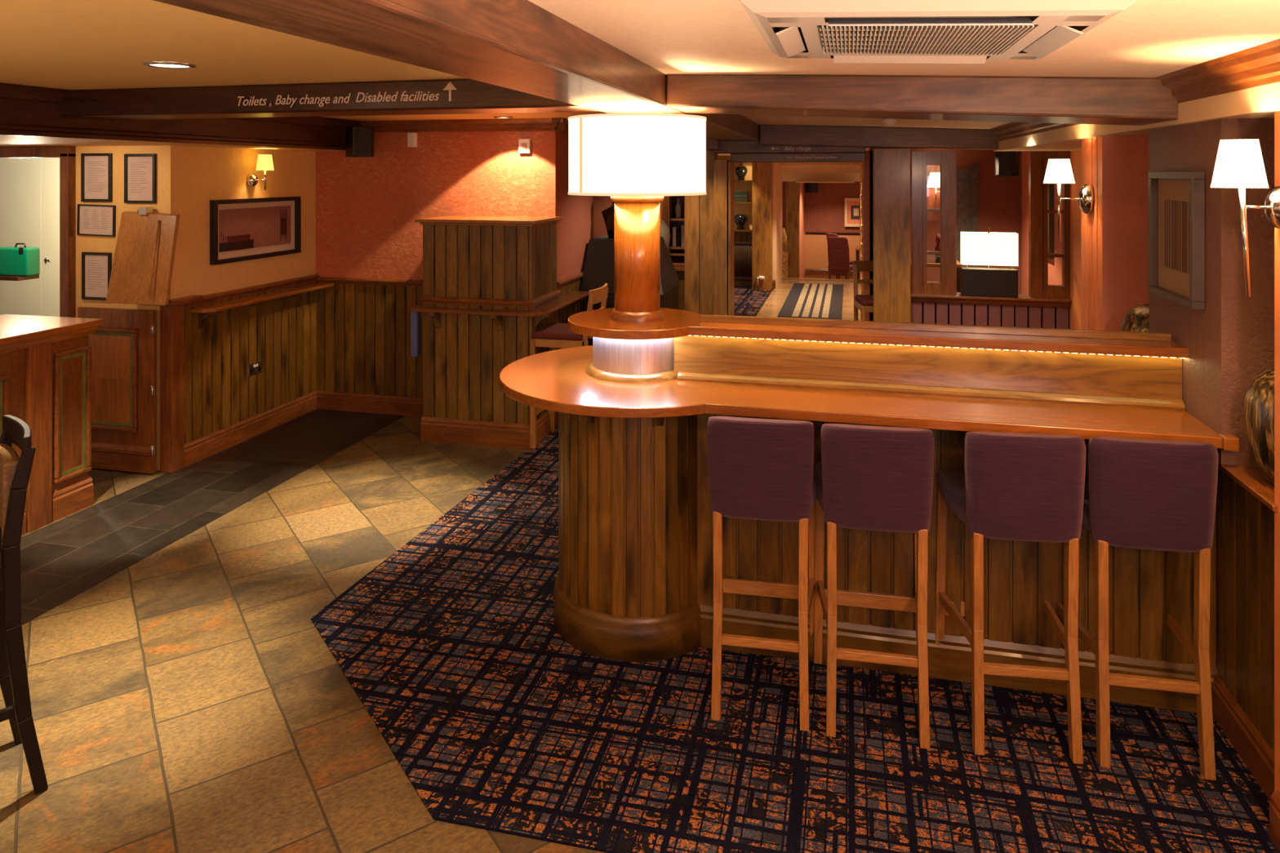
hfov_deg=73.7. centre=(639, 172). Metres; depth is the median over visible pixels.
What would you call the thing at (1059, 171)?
wall lamp
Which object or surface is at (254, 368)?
wall socket
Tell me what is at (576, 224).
wall
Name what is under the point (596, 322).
shelf
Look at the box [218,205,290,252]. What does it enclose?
print
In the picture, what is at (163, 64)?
recessed light
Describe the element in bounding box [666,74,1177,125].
beam
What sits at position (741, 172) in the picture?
pot
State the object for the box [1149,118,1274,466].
wall
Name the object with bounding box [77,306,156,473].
gate
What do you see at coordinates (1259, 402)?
vase
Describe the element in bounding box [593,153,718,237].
wall
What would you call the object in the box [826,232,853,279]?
dining chair
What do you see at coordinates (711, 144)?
beam
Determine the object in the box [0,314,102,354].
countertop
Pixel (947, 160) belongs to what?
door
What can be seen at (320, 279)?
trim
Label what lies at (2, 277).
shelf
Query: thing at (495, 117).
recessed light
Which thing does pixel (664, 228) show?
vase
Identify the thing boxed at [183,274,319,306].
trim
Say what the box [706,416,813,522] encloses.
cushion
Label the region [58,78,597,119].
beam
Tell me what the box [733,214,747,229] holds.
pot
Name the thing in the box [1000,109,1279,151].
beam
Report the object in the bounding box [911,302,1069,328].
panelling
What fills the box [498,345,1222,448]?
countertop
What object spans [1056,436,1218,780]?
bar stool
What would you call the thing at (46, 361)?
bar counter
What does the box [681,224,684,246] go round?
book
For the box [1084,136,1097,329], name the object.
trim
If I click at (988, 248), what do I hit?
table lamp
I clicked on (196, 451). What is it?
baseboard
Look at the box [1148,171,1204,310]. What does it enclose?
framed picture
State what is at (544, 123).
trim
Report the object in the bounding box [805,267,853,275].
baseboard
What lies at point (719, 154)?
ceiling
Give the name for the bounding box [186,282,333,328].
wall ledge
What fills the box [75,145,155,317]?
wall
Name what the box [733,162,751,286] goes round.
shelf
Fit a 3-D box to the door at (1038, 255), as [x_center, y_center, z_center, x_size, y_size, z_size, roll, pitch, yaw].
[3.409,0.420,7.006,0.386,1.210,0.089,0,0,14]
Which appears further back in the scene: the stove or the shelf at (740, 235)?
the shelf at (740, 235)
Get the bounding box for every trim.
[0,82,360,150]
[141,294,203,306]
[160,303,183,473]
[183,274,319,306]
[315,276,422,286]
[360,117,568,132]
[556,271,582,288]
[672,262,684,271]
[782,277,853,281]
[804,231,859,235]
[860,162,862,294]
[911,292,1071,307]
[988,121,1077,141]
[993,81,1279,151]
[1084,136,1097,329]
[1155,38,1279,102]
[1217,462,1277,513]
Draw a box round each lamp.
[246,154,274,190]
[568,113,706,322]
[926,172,940,214]
[960,226,1017,297]
[1043,158,1093,241]
[1210,138,1279,297]
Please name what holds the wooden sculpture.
on the floor at (833, 277)
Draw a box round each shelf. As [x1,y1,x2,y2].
[0,275,39,280]
[568,307,1188,358]
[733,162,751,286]
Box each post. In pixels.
[713,159,733,315]
[751,162,773,289]
[786,181,799,277]
[873,147,911,322]
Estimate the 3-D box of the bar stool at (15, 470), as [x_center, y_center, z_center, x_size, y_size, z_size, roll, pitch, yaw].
[-2.187,1.389,2.635,0.536,1.127,0.370,0,0,-45]
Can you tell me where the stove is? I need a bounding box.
[579,195,679,345]
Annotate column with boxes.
[1274,111,1279,792]
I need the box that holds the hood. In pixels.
[579,235,679,295]
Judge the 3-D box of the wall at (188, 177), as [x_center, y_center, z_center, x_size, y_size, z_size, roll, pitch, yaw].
[-2.924,0.765,6.389,0.120,2.370,1.660,0,0,14]
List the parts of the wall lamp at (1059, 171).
stem, lamp shade, arm, wall plate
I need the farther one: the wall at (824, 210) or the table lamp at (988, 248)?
the wall at (824, 210)
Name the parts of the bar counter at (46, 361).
panel frame, moulding, inlay panel, panel frame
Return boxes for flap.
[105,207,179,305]
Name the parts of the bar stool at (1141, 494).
seat, leg, leg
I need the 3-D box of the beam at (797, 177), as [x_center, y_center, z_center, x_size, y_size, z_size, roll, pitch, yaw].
[3.438,0.068,16.094,1.571,0.235,0.300,0,0,14]
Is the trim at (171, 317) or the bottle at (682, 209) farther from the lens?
the bottle at (682, 209)
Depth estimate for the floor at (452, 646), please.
3.06 m
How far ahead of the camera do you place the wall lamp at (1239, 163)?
2.42 m
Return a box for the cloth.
[410,305,420,356]
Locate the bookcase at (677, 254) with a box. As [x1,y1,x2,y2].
[662,195,684,271]
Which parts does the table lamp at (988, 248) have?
stem, lamp shade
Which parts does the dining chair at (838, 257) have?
seat, leg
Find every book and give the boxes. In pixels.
[672,226,679,246]
[676,228,681,246]
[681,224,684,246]
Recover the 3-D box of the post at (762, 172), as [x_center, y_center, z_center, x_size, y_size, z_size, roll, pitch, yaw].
[2.055,0.825,14.322,0.325,2.250,0.200,0,0,14]
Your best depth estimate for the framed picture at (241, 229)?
6.32 m
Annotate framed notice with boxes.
[76,204,115,236]
[80,153,112,201]
[81,252,111,300]
[124,153,156,203]
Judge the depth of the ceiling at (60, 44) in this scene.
2.72 m
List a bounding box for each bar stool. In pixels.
[0,414,48,795]
[529,283,608,448]
[706,416,817,731]
[813,423,934,749]
[934,431,1086,764]
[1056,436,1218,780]
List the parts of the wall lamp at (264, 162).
wall plate, stem, lamp shade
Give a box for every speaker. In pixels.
[345,125,373,156]
[804,182,817,192]
[995,151,1019,177]
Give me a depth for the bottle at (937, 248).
8.25 m
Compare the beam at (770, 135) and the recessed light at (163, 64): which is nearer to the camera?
the recessed light at (163, 64)
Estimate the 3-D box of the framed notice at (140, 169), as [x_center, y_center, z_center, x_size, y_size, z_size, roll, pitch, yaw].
[-3.288,0.037,5.613,0.241,0.326,0.018,0,0,14]
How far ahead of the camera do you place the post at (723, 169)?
7.55 m
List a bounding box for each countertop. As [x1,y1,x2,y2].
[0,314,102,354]
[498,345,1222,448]
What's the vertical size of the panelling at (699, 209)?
2.160 m
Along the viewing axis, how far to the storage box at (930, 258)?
8.08 m
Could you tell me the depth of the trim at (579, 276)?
6.84 m
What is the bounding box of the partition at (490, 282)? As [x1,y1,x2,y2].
[408,214,588,448]
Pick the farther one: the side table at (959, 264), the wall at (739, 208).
the wall at (739, 208)
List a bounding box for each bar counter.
[0,314,102,544]
[498,307,1239,713]
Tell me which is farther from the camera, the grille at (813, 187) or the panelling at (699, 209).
the grille at (813, 187)
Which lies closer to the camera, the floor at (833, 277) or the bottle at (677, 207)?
the bottle at (677, 207)
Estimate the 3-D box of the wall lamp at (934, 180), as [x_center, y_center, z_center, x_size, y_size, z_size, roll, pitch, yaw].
[3.355,0.228,9.566,0.276,0.472,0.221,0,0,14]
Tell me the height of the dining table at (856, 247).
0.760 m
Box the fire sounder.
[518,138,530,153]
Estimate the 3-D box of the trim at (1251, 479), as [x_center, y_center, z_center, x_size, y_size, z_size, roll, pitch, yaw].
[2.318,1.009,3.262,0.549,0.082,1.720,0,0,14]
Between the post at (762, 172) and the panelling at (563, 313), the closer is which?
the panelling at (563, 313)
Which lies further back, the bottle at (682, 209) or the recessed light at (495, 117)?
the bottle at (682, 209)
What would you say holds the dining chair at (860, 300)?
on the floor at (452, 646)
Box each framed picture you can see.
[209,196,301,265]
[844,197,859,226]
[1048,183,1053,258]
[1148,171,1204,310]
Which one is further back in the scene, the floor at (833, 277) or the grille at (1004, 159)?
the floor at (833, 277)
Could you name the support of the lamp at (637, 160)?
on the bar counter at (634, 406)
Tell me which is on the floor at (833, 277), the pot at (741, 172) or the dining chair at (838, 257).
the dining chair at (838, 257)
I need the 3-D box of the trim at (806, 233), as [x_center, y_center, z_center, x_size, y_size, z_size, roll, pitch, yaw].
[5.332,1.346,18.722,3.350,0.050,0.034,0,0,14]
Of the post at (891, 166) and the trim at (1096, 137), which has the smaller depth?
the trim at (1096, 137)
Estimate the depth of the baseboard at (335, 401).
6.93 m
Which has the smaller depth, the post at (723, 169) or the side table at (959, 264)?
the post at (723, 169)
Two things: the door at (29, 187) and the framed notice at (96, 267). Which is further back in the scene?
the door at (29, 187)
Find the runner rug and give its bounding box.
[777,282,843,319]
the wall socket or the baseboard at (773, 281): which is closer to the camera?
the wall socket
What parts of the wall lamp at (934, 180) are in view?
lamp shade, stem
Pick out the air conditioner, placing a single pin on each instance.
(844, 31)
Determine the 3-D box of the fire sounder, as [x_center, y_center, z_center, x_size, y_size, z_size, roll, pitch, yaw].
[-0.896,-0.208,6.625,0.095,0.111,0.036,0,0,14]
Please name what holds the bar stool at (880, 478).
on the floor at (452, 646)
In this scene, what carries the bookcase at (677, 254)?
on the floor at (452, 646)
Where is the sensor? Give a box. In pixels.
[407,132,417,147]
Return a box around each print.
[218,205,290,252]
[847,200,859,223]
[1048,183,1048,252]
[1164,200,1189,274]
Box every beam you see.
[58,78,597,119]
[153,0,759,141]
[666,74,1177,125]
[706,137,721,151]
[760,124,999,150]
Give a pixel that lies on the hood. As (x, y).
(599, 264)
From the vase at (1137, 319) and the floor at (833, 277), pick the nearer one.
the vase at (1137, 319)
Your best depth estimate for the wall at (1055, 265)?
9.16 m
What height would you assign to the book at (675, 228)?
0.200 m
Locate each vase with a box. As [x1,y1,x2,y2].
[660,218,670,249]
[1120,303,1149,332]
[1243,368,1274,484]
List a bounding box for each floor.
[0,279,1278,852]
[803,274,853,279]
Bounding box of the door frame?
[0,146,75,317]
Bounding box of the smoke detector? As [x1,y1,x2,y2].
[882,118,897,126]
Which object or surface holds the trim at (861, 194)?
attached to the wall at (866, 148)
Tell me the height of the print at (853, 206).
0.512 m
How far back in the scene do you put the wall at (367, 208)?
6.87 m
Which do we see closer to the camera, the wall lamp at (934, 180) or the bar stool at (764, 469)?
the bar stool at (764, 469)
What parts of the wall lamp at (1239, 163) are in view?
lamp shade, stem, arm, wall plate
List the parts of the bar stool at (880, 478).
leg, seat, leg, leg, leg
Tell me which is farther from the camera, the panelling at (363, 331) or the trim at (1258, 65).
the panelling at (363, 331)
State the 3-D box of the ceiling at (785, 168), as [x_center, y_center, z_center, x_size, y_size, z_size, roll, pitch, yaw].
[3.955,-0.075,17.409,5.400,0.150,3.900,0,0,14]
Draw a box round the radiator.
[733,241,764,289]
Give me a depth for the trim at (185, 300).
5.61 m
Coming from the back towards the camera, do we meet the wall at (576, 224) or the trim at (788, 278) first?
the trim at (788, 278)
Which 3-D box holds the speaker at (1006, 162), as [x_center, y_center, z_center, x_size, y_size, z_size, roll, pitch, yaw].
[3.493,-0.112,8.113,0.198,0.300,0.284,0,0,34]
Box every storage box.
[733,191,748,201]
[926,254,935,262]
[935,255,940,262]
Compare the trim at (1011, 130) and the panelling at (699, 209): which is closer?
the trim at (1011, 130)
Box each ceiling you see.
[0,0,1279,128]
[0,134,345,151]
[718,153,730,155]
[782,164,859,173]
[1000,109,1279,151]
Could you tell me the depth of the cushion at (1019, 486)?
2.84 m
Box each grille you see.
[355,127,373,155]
[808,182,817,191]
[819,24,1034,55]
[995,151,1013,174]
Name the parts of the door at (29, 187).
door, door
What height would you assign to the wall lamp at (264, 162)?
0.261 m
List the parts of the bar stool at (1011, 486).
leg, seat, leg, leg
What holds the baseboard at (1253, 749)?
attached to the wall
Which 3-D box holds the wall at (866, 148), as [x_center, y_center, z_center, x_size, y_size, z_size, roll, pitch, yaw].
[3.119,0.825,11.642,0.140,2.250,7.500,0,0,14]
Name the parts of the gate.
inlay panel, panel frame, moulding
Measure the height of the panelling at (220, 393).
1.060 m
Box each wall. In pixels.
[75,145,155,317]
[155,145,315,471]
[315,129,559,280]
[560,130,593,279]
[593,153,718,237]
[718,155,751,232]
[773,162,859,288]
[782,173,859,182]
[782,181,859,274]
[799,182,804,277]
[859,147,876,320]
[862,150,873,320]
[911,148,1021,293]
[1021,151,1062,294]
[1069,150,1080,329]
[1080,135,1149,331]
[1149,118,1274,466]
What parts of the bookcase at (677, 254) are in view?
shelf, shelf, shelf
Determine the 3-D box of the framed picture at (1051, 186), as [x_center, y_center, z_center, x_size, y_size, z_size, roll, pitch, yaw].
[3.903,0.350,8.207,0.040,0.900,0.500,0,0,14]
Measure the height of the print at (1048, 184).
0.820 m
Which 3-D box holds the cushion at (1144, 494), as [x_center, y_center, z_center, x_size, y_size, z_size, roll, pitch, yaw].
[1.681,1.054,2.802,0.376,0.351,0.090,0,0,11]
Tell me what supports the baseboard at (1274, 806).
attached to the column
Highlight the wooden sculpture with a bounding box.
[782,227,787,277]
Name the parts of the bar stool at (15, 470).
seat, leg, rail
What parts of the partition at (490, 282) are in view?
moulding, rail moulding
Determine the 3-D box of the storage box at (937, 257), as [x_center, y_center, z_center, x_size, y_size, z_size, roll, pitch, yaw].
[2.859,0.819,8.103,0.090,0.060,0.140,0,0,14]
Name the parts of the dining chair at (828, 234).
backrest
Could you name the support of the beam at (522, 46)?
attached to the ceiling at (60, 44)
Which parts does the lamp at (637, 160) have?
lamp shade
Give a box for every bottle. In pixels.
[675,198,680,217]
[680,202,684,217]
[934,233,940,255]
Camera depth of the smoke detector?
6.01 m
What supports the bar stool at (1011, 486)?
on the floor at (452, 646)
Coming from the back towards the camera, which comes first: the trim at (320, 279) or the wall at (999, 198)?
the wall at (999, 198)
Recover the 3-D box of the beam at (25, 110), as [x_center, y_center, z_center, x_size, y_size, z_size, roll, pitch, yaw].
[-3.128,-0.300,3.464,0.075,0.240,7.240,0,0,14]
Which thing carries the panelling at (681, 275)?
on the floor at (452, 646)
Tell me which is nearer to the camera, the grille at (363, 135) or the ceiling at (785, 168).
the grille at (363, 135)
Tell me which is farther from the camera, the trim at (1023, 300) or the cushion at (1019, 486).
the trim at (1023, 300)
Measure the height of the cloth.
0.380 m
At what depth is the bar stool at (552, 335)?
6.00 m
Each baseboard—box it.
[183,391,316,467]
[316,391,422,417]
[772,280,775,288]
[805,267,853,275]
[1212,675,1274,802]
[1269,790,1279,852]
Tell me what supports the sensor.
attached to the wall at (367, 208)
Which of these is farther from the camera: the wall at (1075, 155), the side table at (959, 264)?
the side table at (959, 264)
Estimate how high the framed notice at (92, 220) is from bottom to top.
0.213 m
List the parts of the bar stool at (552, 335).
leg, leg, seat, seat rail, leg, rail, leg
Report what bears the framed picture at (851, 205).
attached to the wall at (824, 210)
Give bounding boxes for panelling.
[183,280,315,444]
[315,283,422,398]
[556,278,583,349]
[675,271,684,310]
[684,150,716,315]
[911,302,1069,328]
[1216,467,1274,749]
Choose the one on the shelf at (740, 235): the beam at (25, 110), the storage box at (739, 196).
the storage box at (739, 196)
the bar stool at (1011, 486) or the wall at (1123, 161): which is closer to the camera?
the bar stool at (1011, 486)
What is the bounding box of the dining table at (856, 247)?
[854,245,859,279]
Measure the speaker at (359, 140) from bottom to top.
0.240 m
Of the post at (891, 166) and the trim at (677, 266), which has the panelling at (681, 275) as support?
the trim at (677, 266)
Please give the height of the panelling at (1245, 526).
0.930 m
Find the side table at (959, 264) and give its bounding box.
[926,260,962,292]
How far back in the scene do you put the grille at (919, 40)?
2.24 m
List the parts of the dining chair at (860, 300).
leg, seat rail, leg, rail, seat, seat rail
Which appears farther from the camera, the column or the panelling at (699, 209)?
the panelling at (699, 209)
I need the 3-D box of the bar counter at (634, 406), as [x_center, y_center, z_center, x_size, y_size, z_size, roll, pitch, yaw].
[0.714,1.280,3.428,2.792,1.340,1.199,0,0,24]
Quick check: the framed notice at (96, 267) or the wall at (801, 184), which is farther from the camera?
the wall at (801, 184)
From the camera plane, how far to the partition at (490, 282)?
6.14 m
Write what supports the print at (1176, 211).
attached to the framed picture at (1176, 199)
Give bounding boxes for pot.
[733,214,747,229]
[735,167,747,180]
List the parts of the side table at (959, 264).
leg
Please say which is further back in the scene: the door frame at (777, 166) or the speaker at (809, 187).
the speaker at (809, 187)
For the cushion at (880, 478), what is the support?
on the bar stool at (880, 478)
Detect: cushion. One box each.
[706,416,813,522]
[821,423,934,533]
[964,431,1086,542]
[1087,436,1218,552]
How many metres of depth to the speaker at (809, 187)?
18.65 m
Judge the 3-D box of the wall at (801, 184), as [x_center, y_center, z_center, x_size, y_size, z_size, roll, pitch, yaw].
[3.424,1.140,18.208,0.050,2.280,2.000,0,0,14]
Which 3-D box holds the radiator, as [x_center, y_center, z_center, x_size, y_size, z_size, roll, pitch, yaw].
[1.867,1.560,14.423,0.661,0.780,0.235,0,0,43]
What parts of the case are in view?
handle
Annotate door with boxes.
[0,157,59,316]
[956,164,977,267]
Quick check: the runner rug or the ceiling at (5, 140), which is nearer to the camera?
the ceiling at (5, 140)
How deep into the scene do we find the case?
7.04 m
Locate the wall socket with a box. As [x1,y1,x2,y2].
[248,360,262,376]
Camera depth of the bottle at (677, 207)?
8.74 m
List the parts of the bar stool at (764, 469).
leg, leg, seat, leg, leg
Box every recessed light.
[142,61,195,69]
[493,115,512,118]
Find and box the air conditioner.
[739,0,1138,63]
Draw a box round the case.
[0,243,39,276]
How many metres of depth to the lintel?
7.48 m
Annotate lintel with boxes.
[713,141,865,162]
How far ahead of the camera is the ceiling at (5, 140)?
5.18 m
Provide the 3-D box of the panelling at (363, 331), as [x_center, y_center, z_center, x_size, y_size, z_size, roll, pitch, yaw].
[-2.063,1.430,6.921,1.300,1.040,0.014,0,0,14]
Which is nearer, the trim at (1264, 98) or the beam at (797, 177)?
the trim at (1264, 98)
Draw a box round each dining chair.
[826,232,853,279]
[827,236,853,279]
[853,260,873,320]

